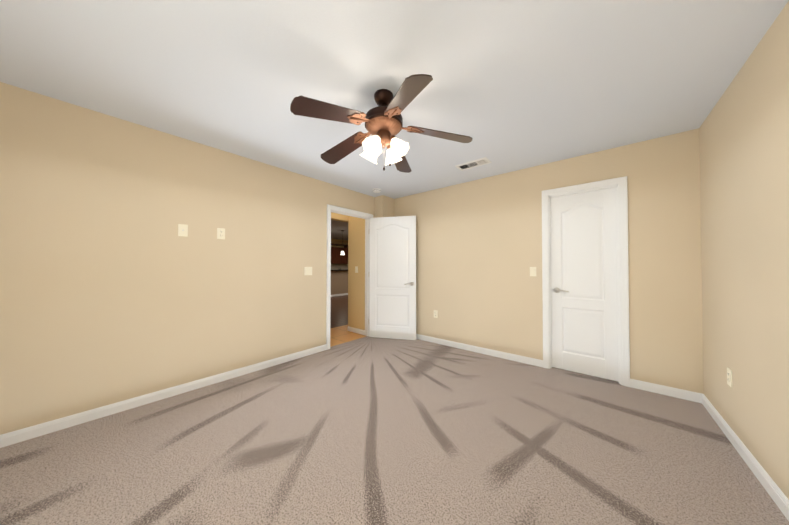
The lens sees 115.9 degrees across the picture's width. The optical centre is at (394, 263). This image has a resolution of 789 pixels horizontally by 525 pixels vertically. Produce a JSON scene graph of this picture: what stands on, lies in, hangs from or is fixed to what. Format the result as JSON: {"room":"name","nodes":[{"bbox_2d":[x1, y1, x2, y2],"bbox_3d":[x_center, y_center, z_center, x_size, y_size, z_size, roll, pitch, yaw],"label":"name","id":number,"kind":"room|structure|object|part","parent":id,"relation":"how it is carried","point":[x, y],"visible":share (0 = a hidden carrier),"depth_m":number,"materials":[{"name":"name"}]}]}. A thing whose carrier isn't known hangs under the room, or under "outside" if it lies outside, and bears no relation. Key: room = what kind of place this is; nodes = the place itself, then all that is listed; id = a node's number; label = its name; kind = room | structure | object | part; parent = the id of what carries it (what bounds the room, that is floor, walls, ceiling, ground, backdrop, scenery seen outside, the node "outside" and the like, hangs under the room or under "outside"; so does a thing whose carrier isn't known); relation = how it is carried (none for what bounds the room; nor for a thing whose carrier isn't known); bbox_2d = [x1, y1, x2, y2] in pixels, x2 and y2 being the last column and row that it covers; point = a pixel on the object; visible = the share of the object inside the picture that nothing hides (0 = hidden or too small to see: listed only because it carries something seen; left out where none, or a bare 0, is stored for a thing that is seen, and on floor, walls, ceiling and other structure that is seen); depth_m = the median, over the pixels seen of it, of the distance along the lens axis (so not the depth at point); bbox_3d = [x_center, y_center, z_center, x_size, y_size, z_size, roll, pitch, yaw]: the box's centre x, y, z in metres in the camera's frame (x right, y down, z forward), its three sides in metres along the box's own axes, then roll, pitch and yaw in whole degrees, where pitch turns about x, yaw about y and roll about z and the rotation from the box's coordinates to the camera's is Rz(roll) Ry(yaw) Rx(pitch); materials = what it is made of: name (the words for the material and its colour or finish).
{"room":"empty bedroom","nodes":[
{"label":"empty bedroom","id":0,"kind":"room"},
{"bbox_2d":[0,82,374,434],"bbox_3d":[-1.556,0.020,3.006,0.120,2.430,4.460,-1,-1,40],"label":"wall","id":1,"kind":"structure","parent":0,"point":[114,287],"depth_m":2.12,"materials":[{"name":"beige paint"}]},
{"bbox_2d":[0,344,326,447],"bbox_3d":[-1.913,1.186,2.462,0.016,0.083,2.897,-1,-1,40],"label":"baseboard","id":2,"kind":"structure","parent":1,"relation":"attached to","point":[24,434],"depth_m":2.10,"materials":[{"name":"white wood"}]},
{"bbox_2d":[178,224,187,236],"bbox_3d":[-2.016,-0.320,2.358,0.015,0.115,0.070,-1,-1,40],"label":"outlet","id":3,"kind":"object","parent":1,"relation":"attached to","point":[182,229],"visible":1,"depth_m":2.36,"materials":[{"name":"beige plastic"}]},
{"bbox_2d":[217,228,224,238],"bbox_3d":[-1.821,-0.317,2.596,0.008,0.115,0.070,-1,-1,40],"label":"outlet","id":4,"kind":"object","parent":1,"relation":"attached to","point":[220,233],"visible":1,"depth_m":2.59,"materials":[{"name":"beige plastic"}]},
{"bbox_2d":[304,267,311,274],"bbox_3d":[-1.171,0.098,3.363,0.012,0.115,0.116,-1,-1,40],"label":"light switch","id":5,"kind":"object","parent":1,"relation":"attached to","point":[307,270],"visible":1,"depth_m":3.36,"materials":[{"name":"beige plastic"}]},
{"bbox_2d":[326,204,372,349],"bbox_3d":[-0.722,0.192,3.983,0.141,2.112,0.946,-1,-1,40],"label":"door frame","id":6,"kind":"structure","parent":1,"relation":"attached to","point":[330,208],"depth_m":3.83,"materials":[{"name":"white wood"}]},
{"bbox_2d":[369,216,415,339],"bbox_3d":[-0.038,0.227,4.135,0.804,2.030,0.138,0,-1,14],"label":"entry door","id":7,"kind":"structure","parent":1,"relation":"in","point":[392,296],"depth_m":4.11,"materials":[{"name":"white wood"}]},
{"bbox_2d":[330,295,347,328],"bbox_3d":[-1.862,1.344,9.024,8.060,0.046,8.600,-1,-1,40],"label":"floor","id":8,"kind":"structure","parent":0,"point":[339,311],"depth_m":6.68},
{"bbox_2d":[331,270,347,296],"bbox_3d":[-2.426,0.795,10.679,0.920,1.090,4.500,-1,-1,40],"label":"bar","id":9,"kind":"object","parent":8,"relation":"on","point":[339,282],"visible":0.23,"depth_m":10.28,"materials":[{"name":"beige"}]},
{"bbox_2d":[330,325,365,346],"bbox_3d":[-0.645,1.285,4.809,0.940,0.048,3.100,-1,-1,40],"label":"floor","id":10,"kind":"structure","parent":0,"point":[340,335],"depth_m":4.33,"materials":[{"name":"orange wood"}]},
{"bbox_2d":[331,212,364,329],"bbox_3d":[1.155,-0.089,6.790,0.580,2.750,8.420,-1,-1,40],"label":"wall","id":11,"kind":"structure","parent":0,"point":[355,242],"depth_m":4.16,"materials":[{"name":"paint"}]},
{"bbox_2d":[331,243,347,269],"bbox_3d":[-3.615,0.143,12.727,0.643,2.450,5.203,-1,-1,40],"label":"upper cabinet","id":12,"kind":"object","parent":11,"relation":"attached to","point":[338,260],"visible":0.23,"depth_m":13.53,"materials":[{"name":"brown wood"}]},
{"bbox_2d":[347,326,364,334],"bbox_3d":[-0.661,1.214,4.537,0.494,0.083,0.134,-1,-1,40],"label":"baseboard","id":13,"kind":"structure","parent":11,"relation":"attached to","point":[356,330],"depth_m":4.48,"materials":[{"name":"white wood"}]},
{"bbox_2d":[375,195,393,217],"bbox_3d":[-0.177,0.039,4.404,0.200,2.430,0.305,-1,-1,40],"label":"chase","id":14,"kind":"object","parent":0,"point":[384,206],"visible":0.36,"depth_m":4.32,"materials":[{"name":"beige paint"}]},
{"bbox_2d":[0,336,788,524],"bbox_3d":[-0.054,1.242,1.731,3.920,0.050,4.460,-1,-1,40],"label":"floor carpet","id":15,"kind":"object","parent":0,"point":[367,430],"visible":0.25,"depth_m":1.57,"materials":[{"name":"beige carpet"}]},
{"bbox_2d":[0,0,788,239],"bbox_3d":[-1.086,-1.353,6.872,12.060,0.420,10.960,-1,-1,40],"label":"ceiling","id":16,"kind":"structure","parent":0,"point":[513,85],"depth_m":1.55,"materials":[{"name":"white paint"}]},
{"bbox_2d":[373,188,380,192],"bbox_3d":[-0.281,-1.161,3.937,0.136,0.043,0.136,-1,-1,40],"label":"smoke detector","id":17,"kind":"object","parent":16,"relation":"attached to","point":[376,190],"visible":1,"depth_m":3.90,"materials":[{"name":"white plastic"}]},
{"bbox_2d":[290,74,472,172],"bbox_3d":[-0.113,-0.933,1.789,1.204,0.559,1.224,-1,-1,40],"label":"ceiling fan","id":18,"kind":"object","parent":16,"relation":"hanging from","point":[383,120],"visible":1,"depth_m":1.70,"materials":[{"name":"brown wood"}]},
{"bbox_2d":[455,157,491,170],"bbox_3d":[0.940,-1.192,2.966,0.380,0.012,0.190,-1,-1,40],"label":"ceiling vent","id":19,"kind":"object","parent":16,"relation":"in","point":[474,163],"visible":1,"depth_m":2.94,"materials":[{"name":"white metal"}]},
{"bbox_2d":[394,128,703,393],"bbox_3d":[1.363,0.025,3.392,3.860,2.430,0.120,-1,-1,40],"label":"wall","id":20,"kind":"structure","parent":0,"point":[478,248],"depth_m":2.98,"materials":[{"name":"beige paint"}]},
{"bbox_2d":[434,310,437,317],"bbox_3d":[0.647,0.792,3.897,0.070,0.115,0.008,-1,-1,40],"label":"outlet","id":21,"kind":"object","parent":20,"relation":"attached to","point":[435,313],"visible":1,"depth_m":3.89,"materials":[{"name":"beige plastic"}]},
{"bbox_2d":[416,334,542,366],"bbox_3d":[0.882,1.203,3.692,2.322,0.083,0.016,-1,-1,40],"label":"baseboard","id":22,"kind":"structure","parent":20,"relation":"attached to","point":[527,360],"depth_m":3.39,"materials":[{"name":"white wood"}]},
{"bbox_2d":[530,267,535,275],"bbox_3d":[1.696,0.095,3.025,0.070,0.115,0.012,-1,-1,40],"label":"light switch","id":23,"kind":"object","parent":20,"relation":"attached to","point":[532,271],"visible":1,"depth_m":3.02,"materials":[{"name":"beige plastic"}]},
{"bbox_2d":[550,187,618,381],"bbox_3d":[2.107,0.208,2.776,0.605,2.030,0.138,-1,-1,40],"label":"closet door","id":24,"kind":"structure","parent":20,"relation":"in","point":[584,303],"depth_m":2.74,"materials":[{"name":"white wood"}]},
{"bbox_3d":[1.947,0.310,2.909,0.186,0.066,0.138,-1,-1,40],"label":"handle","id":25,"kind":"part","parent":24,"relation":"part of","materials":[{"name":"silver metal"}]},
{"bbox_2d":[542,176,629,386],"bbox_3d":[2.096,0.175,2.762,0.753,2.112,0.141,-1,-1,40],"label":"door frame","id":26,"kind":"structure","parent":20,"relation":"attached to","point":[624,279],"depth_m":2.55,"materials":[{"name":"white wood"}]},
{"bbox_2d":[630,379,701,402],"bbox_3d":[2.519,1.184,2.321,0.448,0.083,0.016,-1,-1,40],"label":"baseboard","id":27,"kind":"structure","parent":20,"relation":"attached to","point":[642,385],"depth_m":2.30,"materials":[{"name":"white wood"}]},
{"bbox_2d":[699,1,788,498],"bbox_3d":[1.364,-0.015,0.482,0.120,2.430,4.340,-1,-1,40],"label":"wall","id":28,"kind":"structure","parent":0,"point":[744,162],"depth_m":1.45,"materials":[{"name":"beige paint"}]},
{"bbox_2d":[727,367,731,386],"bbox_3d":[2.323,0.787,1.715,0.008,0.115,0.070,-1,-1,40],"label":"outlet","id":29,"kind":"object","parent":28,"relation":"attached to","point":[729,377],"visible":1,"depth_m":1.71,"materials":[{"name":"beige plastic"}]},
{"bbox_2d":[700,394,788,520],"bbox_3d":[1.352,1.160,0.554,0.016,0.083,4.224,-1,-1,40],"label":"baseboard","id":30,"kind":"structure","parent":28,"relation":"attached to","point":[773,490],"depth_m":1.45,"materials":[{"name":"white wood"}]}
]}

